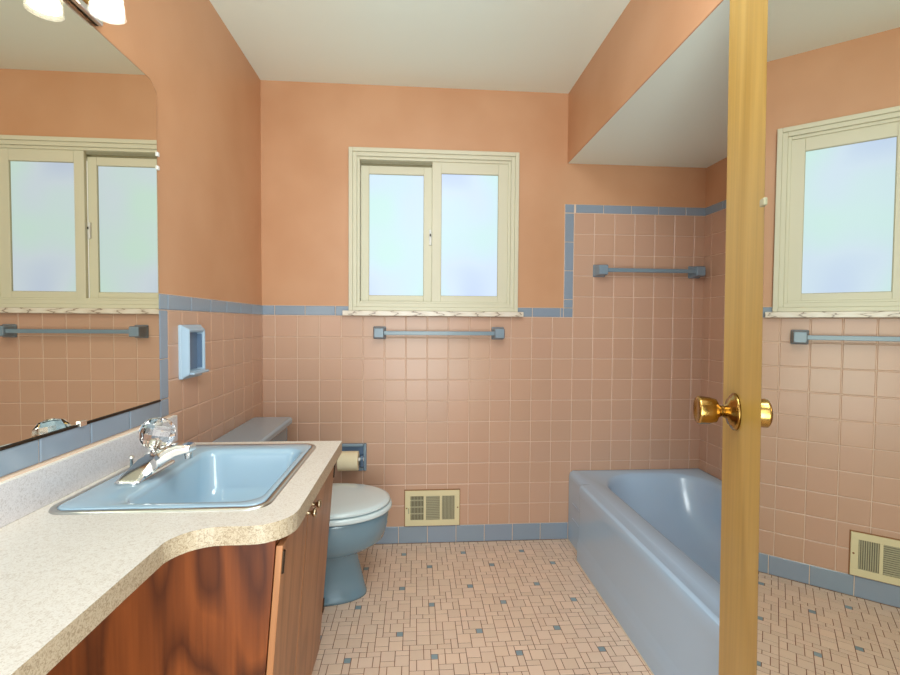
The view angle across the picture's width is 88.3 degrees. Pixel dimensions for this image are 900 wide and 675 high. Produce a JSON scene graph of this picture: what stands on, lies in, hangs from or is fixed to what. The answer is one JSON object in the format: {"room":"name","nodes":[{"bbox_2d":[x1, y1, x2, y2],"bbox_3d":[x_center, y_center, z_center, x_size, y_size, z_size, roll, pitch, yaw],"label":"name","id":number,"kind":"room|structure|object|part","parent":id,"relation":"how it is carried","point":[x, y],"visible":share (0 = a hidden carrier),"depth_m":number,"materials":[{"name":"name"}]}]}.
{"room":"bathroom","nodes":[
{"label":"bathroom","id":0,"kind":"room"},
{"bbox_2d":[0,0,262,477],"bbox_3d":[-0.902,-0.063,1.076,0.107,2.350,2.521,0,2,-4],"label":"wall","id":1,"kind":"structure","parent":0,"point":[208,94],"depth_m":1.67,"materials":[{"name":"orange paint"}]},
{"bbox_2d":[0,0,160,450],"bbox_3d":[-0.819,-0.254,0.673,0.011,0.942,1.437,0,2,-4],"label":"wall mirror","id":2,"kind":"object","parent":1,"relation":"attached to","point":[79,282],"visible":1,"depth_m":1.04,"materials":[{"name":"brown mirror"}]},
{"bbox_2d":[0,416,177,527],"bbox_3d":[-0.823,0.313,0.727,0.018,0.080,1.510,0,2,-4],"label":"backsplash","id":3,"kind":"structure","parent":1,"relation":"attached to","point":[24,495],"depth_m":1.00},
{"bbox_2d":[66,0,122,26],"bbox_3d":[-0.773,-0.770,0.739,0.110,0.098,0.755,0,2,-4],"label":"vanity light","id":4,"kind":"object","parent":1,"relation":"attached to","point":[94,11],"visible":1,"depth_m":1.05,"materials":[{"name":"white glass"}]},
{"bbox_3d":[-0.803,-0.770,0.737,0.004,0.042,0.735,0,2,-4],"label":"bar trim","id":5,"kind":"part","parent":4,"relation":"part of","materials":[{"name":"white glass"}]},
{"bbox_3d":[-0.776,-0.761,1.050,0.060,0.054,0.060,0,2,-4],"label":"bulb","id":6,"kind":"part","parent":4,"relation":"part of","materials":[{"name":"white glass"}]},
{"bbox_2d":[178,325,208,379],"bbox_3d":[-0.867,0.046,1.580,0.040,0.180,0.146,0,2,-4],"label":"soap holder","id":7,"kind":"object","parent":1,"relation":"attached to","point":[191,338],"visible":1,"depth_m":1.57,"materials":[{"name":"blue ceramic"}]},
{"bbox_2d":[209,0,629,93],"bbox_3d":[0.306,-1.274,1.177,2.521,0.080,2.621,0,2,-4],"label":"ceiling","id":8,"kind":"structure","parent":0,"point":[546,46],"depth_m":1.96,"materials":[{"name":"white paint"}]},
{"bbox_2d":[312,539,651,674],"bbox_3d":[0.289,1.145,1.252,2.521,0.060,2.621,0,2,-4],"label":"floor","id":9,"kind":"structure","parent":0,"point":[509,607],"depth_m":1.81,"materials":[{"name":"tile"}]},
{"bbox_2d":[46,463,335,674],"bbox_3d":[-0.591,0.745,1.179,0.535,0.733,0.585,0,2,-4],"label":"vanity cabinet","id":10,"kind":"object","parent":9,"relation":"on","point":[257,609],"visible":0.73,"depth_m":0.89,"materials":[{"name":"brown wood"}]},
{"bbox_3d":[-0.588,0.753,0.895,0.499,0.733,0.016,0,2,-4],"label":"panel","id":11,"kind":"part","parent":10,"relation":"part of","materials":[{"name":"brown wood"}]},
{"bbox_2d":[0,415,341,674],"bbox_3d":[-0.563,0.329,0.747,0.539,0.123,1.510,0,2,-4],"label":"countertop","id":12,"kind":"structure","parent":10,"relation":"on","point":[61,576],"depth_m":0.82,"materials":[{"name":"laminate"}]},
{"bbox_2d":[48,443,315,514],"bbox_3d":[-0.610,0.409,1.181,0.438,0.150,0.515,0,2,-4],"label":"sink","id":13,"kind":"object","parent":12,"relation":"in","point":[218,477],"visible":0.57,"depth_m":1.23,"materials":[{"name":"blue ceramic"}]},
{"bbox_2d":[114,417,195,484],"bbox_3d":[-0.711,0.268,1.147,0.166,0.135,0.177,0,2,-4],"label":"faucet","id":14,"kind":"object","parent":13,"relation":"on","point":[155,434],"visible":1,"depth_m":1.12,"materials":[{"name":"silver metal"}]},
{"bbox_3d":[-0.787,0.313,1.146,0.014,0.043,0.014,0,2,-4],"label":"drain lift rod","id":15,"kind":"part","parent":14,"relation":"part of","materials":[{"name":"silver metal"}]},
{"bbox_3d":[-0.749,0.301,1.149,0.055,0.069,0.052,0,2,-4],"label":"stem","id":16,"kind":"part","parent":14,"relation":"part of","materials":[{"name":"silver metal"}]},
{"bbox_3d":[-0.699,0.296,1.109,0.147,0.078,0.090,0,2,-4],"label":"spout","id":17,"kind":"part","parent":14,"relation":"part of","materials":[{"name":"silver metal"}]},
{"bbox_3d":[-0.732,0.240,1.160,0.076,0.079,0.081,0,2,-4],"label":"crystal knob","id":18,"kind":"part","parent":14,"relation":"part of","materials":[{"name":"white"}]},
{"bbox_3d":[-0.365,0.706,1.013,0.062,0.613,0.216,0,2,-4],"label":"door","id":19,"kind":"part","parent":10,"relation":"part of","materials":[{"name":"brown wood"}]},
{"bbox_3d":[-0.328,0.415,1.100,0.025,0.021,0.021,0,2,-4],"label":"knob","id":20,"kind":"part","parent":10,"relation":"part of","materials":[{"name":"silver metal"}]},
{"bbox_3d":[-0.386,0.697,1.303,0.062,0.613,0.354,0,2,-4],"label":"door","id":21,"kind":"part","parent":10,"relation":"part of","materials":[{"name":"brown wood"}]},
{"bbox_3d":[-0.331,0.414,1.151,0.025,0.021,0.021,0,2,-4],"label":"knob","id":22,"kind":"part","parent":10,"relation":"part of","materials":[{"name":"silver metal"}]},
{"bbox_2d":[212,417,391,606],"bbox_3d":[-0.582,0.737,1.972,0.669,0.700,0.540,0,2,-4],"label":"toilet","id":23,"kind":"object","parent":9,"relation":"on","point":[359,512],"visible":0.33,"depth_m":1.89,"materials":[{"name":"blue ceramic"}]},
{"bbox_3d":[-0.822,0.404,1.944,0.184,0.036,0.540,0,2,-4],"label":"tank lid","id":24,"kind":"part","parent":23,"relation":"part of","materials":[{"name":"blue ceramic"}]},
{"bbox_3d":[-0.829,0.569,1.948,0.164,0.294,0.520,0,2,-4],"label":"tank","id":25,"kind":"part","parent":23,"relation":"part of","materials":[{"name":"blue ceramic"}]},
{"bbox_3d":[-0.497,0.902,1.953,0.473,0.372,0.364,0,2,-4],"label":"bowl","id":26,"kind":"part","parent":23,"relation":"part of","materials":[{"name":"blue ceramic"}]},
{"bbox_3d":[-0.473,0.677,1.948,0.443,0.024,0.374,0,2,-4],"label":"lid","id":27,"kind":"part","parent":23,"relation":"part of","materials":[{"name":"white plastic"}]},
{"bbox_3d":[-0.471,0.704,1.949,0.452,0.022,0.384,0,2,-4],"label":"seat","id":28,"kind":"part","parent":23,"relation":"part of","materials":[{"name":"white plastic"}]},
{"bbox_2d":[567,468,721,674],"bbox_3d":[1.030,0.918,1.741,0.758,0.373,1.525,0,2,-4],"label":"bathtub","id":29,"kind":"object","parent":9,"relation":"on","point":[647,541],"visible":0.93,"depth_m":1.85,"materials":[{"name":"blue ceramic"}]},
{"bbox_2d":[260,80,705,543],"bbox_3d":[0.206,-0.099,2.467,2.521,2.350,0.107,0,2,-4],"label":"wall","id":30,"kind":"structure","parent":0,"point":[596,373],"depth_m":2.42,"materials":[{"name":"pink paint"}]},
{"bbox_2d":[342,443,366,470],"bbox_3d":[-0.498,0.613,2.356,0.142,0.140,0.060,0,2,-4],"label":"toilet paper holder","id":31,"kind":"object","parent":30,"relation":"attached to","point":[362,448],"visible":0.48,"depth_m":2.37,"materials":[{"name":"blue ceramic"}]},
{"bbox_2d":[337,451,359,470],"bbox_3d":[-0.511,0.621,2.334,0.100,0.097,0.097,0,2,-4],"label":"toilet paper roll","id":32,"kind":"object","parent":31,"relation":"hanging from","point":[348,460],"visible":0.85,"depth_m":2.29,"materials":[{"name":"beige paper"}]},
{"bbox_3d":[-0.446,0.636,2.358,0.015,0.077,0.056,0,2,-4],"label":"arm","id":33,"kind":"part","parent":31,"relation":"part of","materials":[{"name":"blue ceramic"}]},
{"bbox_2d":[404,489,459,525],"bbox_3d":[-0.092,0.888,2.414,0.292,0.192,0.021,0,2,-4],"label":"air vent","id":34,"kind":"object","parent":30,"relation":"in","point":[422,507],"visible":1,"depth_m":2.42,"materials":[{"name":"beige metal"}]},
{"bbox_2d":[342,147,523,316],"bbox_3d":[-0.082,-0.533,2.411,0.923,0.845,0.130,0,2,-4],"label":"window","id":35,"kind":"structure","parent":30,"relation":"in","point":[432,232],"depth_m":2.41,"materials":[{"name":"beige paint"}]},
{"bbox_3d":[-0.277,-0.535,2.413,0.367,0.695,0.022,0,2,-4],"label":"sash","id":36,"kind":"part","parent":35,"relation":"part of","materials":[{"name":"beige paint"}]},
{"bbox_3d":[-0.279,-0.530,2.414,0.287,0.629,0.004,0,2,-4],"label":"pane","id":37,"kind":"part","parent":35,"relation":"part of","materials":[{"name":"grey glass"}]},
{"bbox_3d":[-0.082,-0.122,2.394,0.923,0.026,0.070,0,2,-4],"label":"sill","id":38,"kind":"part","parent":35,"relation":"part of","materials":[{"name":"stone"}]},
{"bbox_3d":[0.103,-0.542,2.414,0.394,0.718,0.022,0,2,-4],"label":"sash","id":39,"kind":"part","parent":35,"relation":"part of","materials":[{"name":"beige paint"}]},
{"bbox_3d":[0.101,-0.530,2.415,0.301,0.633,0.004,0,2,-4],"label":"pane","id":40,"kind":"part","parent":35,"relation":"part of","materials":[{"name":"grey glass"}]},
{"bbox_2d":[373,326,504,339],"bbox_3d":[-0.053,-0.022,2.364,0.676,0.066,0.068,0,2,-4],"label":"towel bar","id":41,"kind":"object","parent":30,"relation":"attached to","point":[379,332],"visible":1,"depth_m":2.35,"materials":[{"name":"blue ceramic"}]},
{"bbox_2d":[593,265,705,278],"bbox_3d":[1.050,-0.349,2.434,0.588,0.066,0.068,0,2,-4],"label":"towel bar","id":42,"kind":"object","parent":30,"relation":"attached to","point":[694,272],"visible":1,"depth_m":2.42,"materials":[{"name":"blue ceramic"}]},
{"bbox_2d":[567,0,722,162],"bbox_3d":[1.051,-1.065,1.679,0.760,0.359,1.541,0,2,-4],"label":"wall","id":43,"kind":"structure","parent":0,"point":[646,33],"depth_m":1.74,"materials":[{"name":"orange paint"}]},
{"bbox_2d":[569,0,729,167],"bbox_3d":[1.052,-0.885,1.685,0.756,0.001,1.541,0,2,-4],"label":"ceiling","id":44,"kind":"structure","parent":0,"point":[678,117],"depth_m":1.85,"materials":[{"name":"white paint"}]},
{"bbox_2d":[699,157,726,479],"bbox_3d":[1.473,-0.066,1.691,0.107,2.350,1.641,0,2,-4],"label":"wall","id":45,"kind":"structure","parent":0,"point":[712,365],"depth_m":2.40,"materials":[{"name":"pink tile"}]},
{"bbox_2d":[693,0,899,674],"bbox_3d":[0.438,0.116,0.573,0.180,2.018,0.785,1,2,22],"label":"door","id":46,"kind":"structure","parent":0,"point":[810,409],"depth_m":0.56,"materials":[{"name":"brown wood"}]},
{"bbox_3d":[0.483,0.135,0.859,0.049,0.052,0.052,1,2,15],"label":"knob","id":47,"kind":"part","parent":46,"relation":"part of","materials":[{"name":"gold metal"}]},
{"bbox_2d":[757,0,899,674],"bbox_3d":[0.420,0.049,0.495,0.001,1.616,0.496,1,2,15],"label":"mirror","id":48,"kind":"object","parent":46,"relation":"attached to","point":[828,334],"depth_m":0.52,"materials":[{"name":"silver mirror"}]}
]}

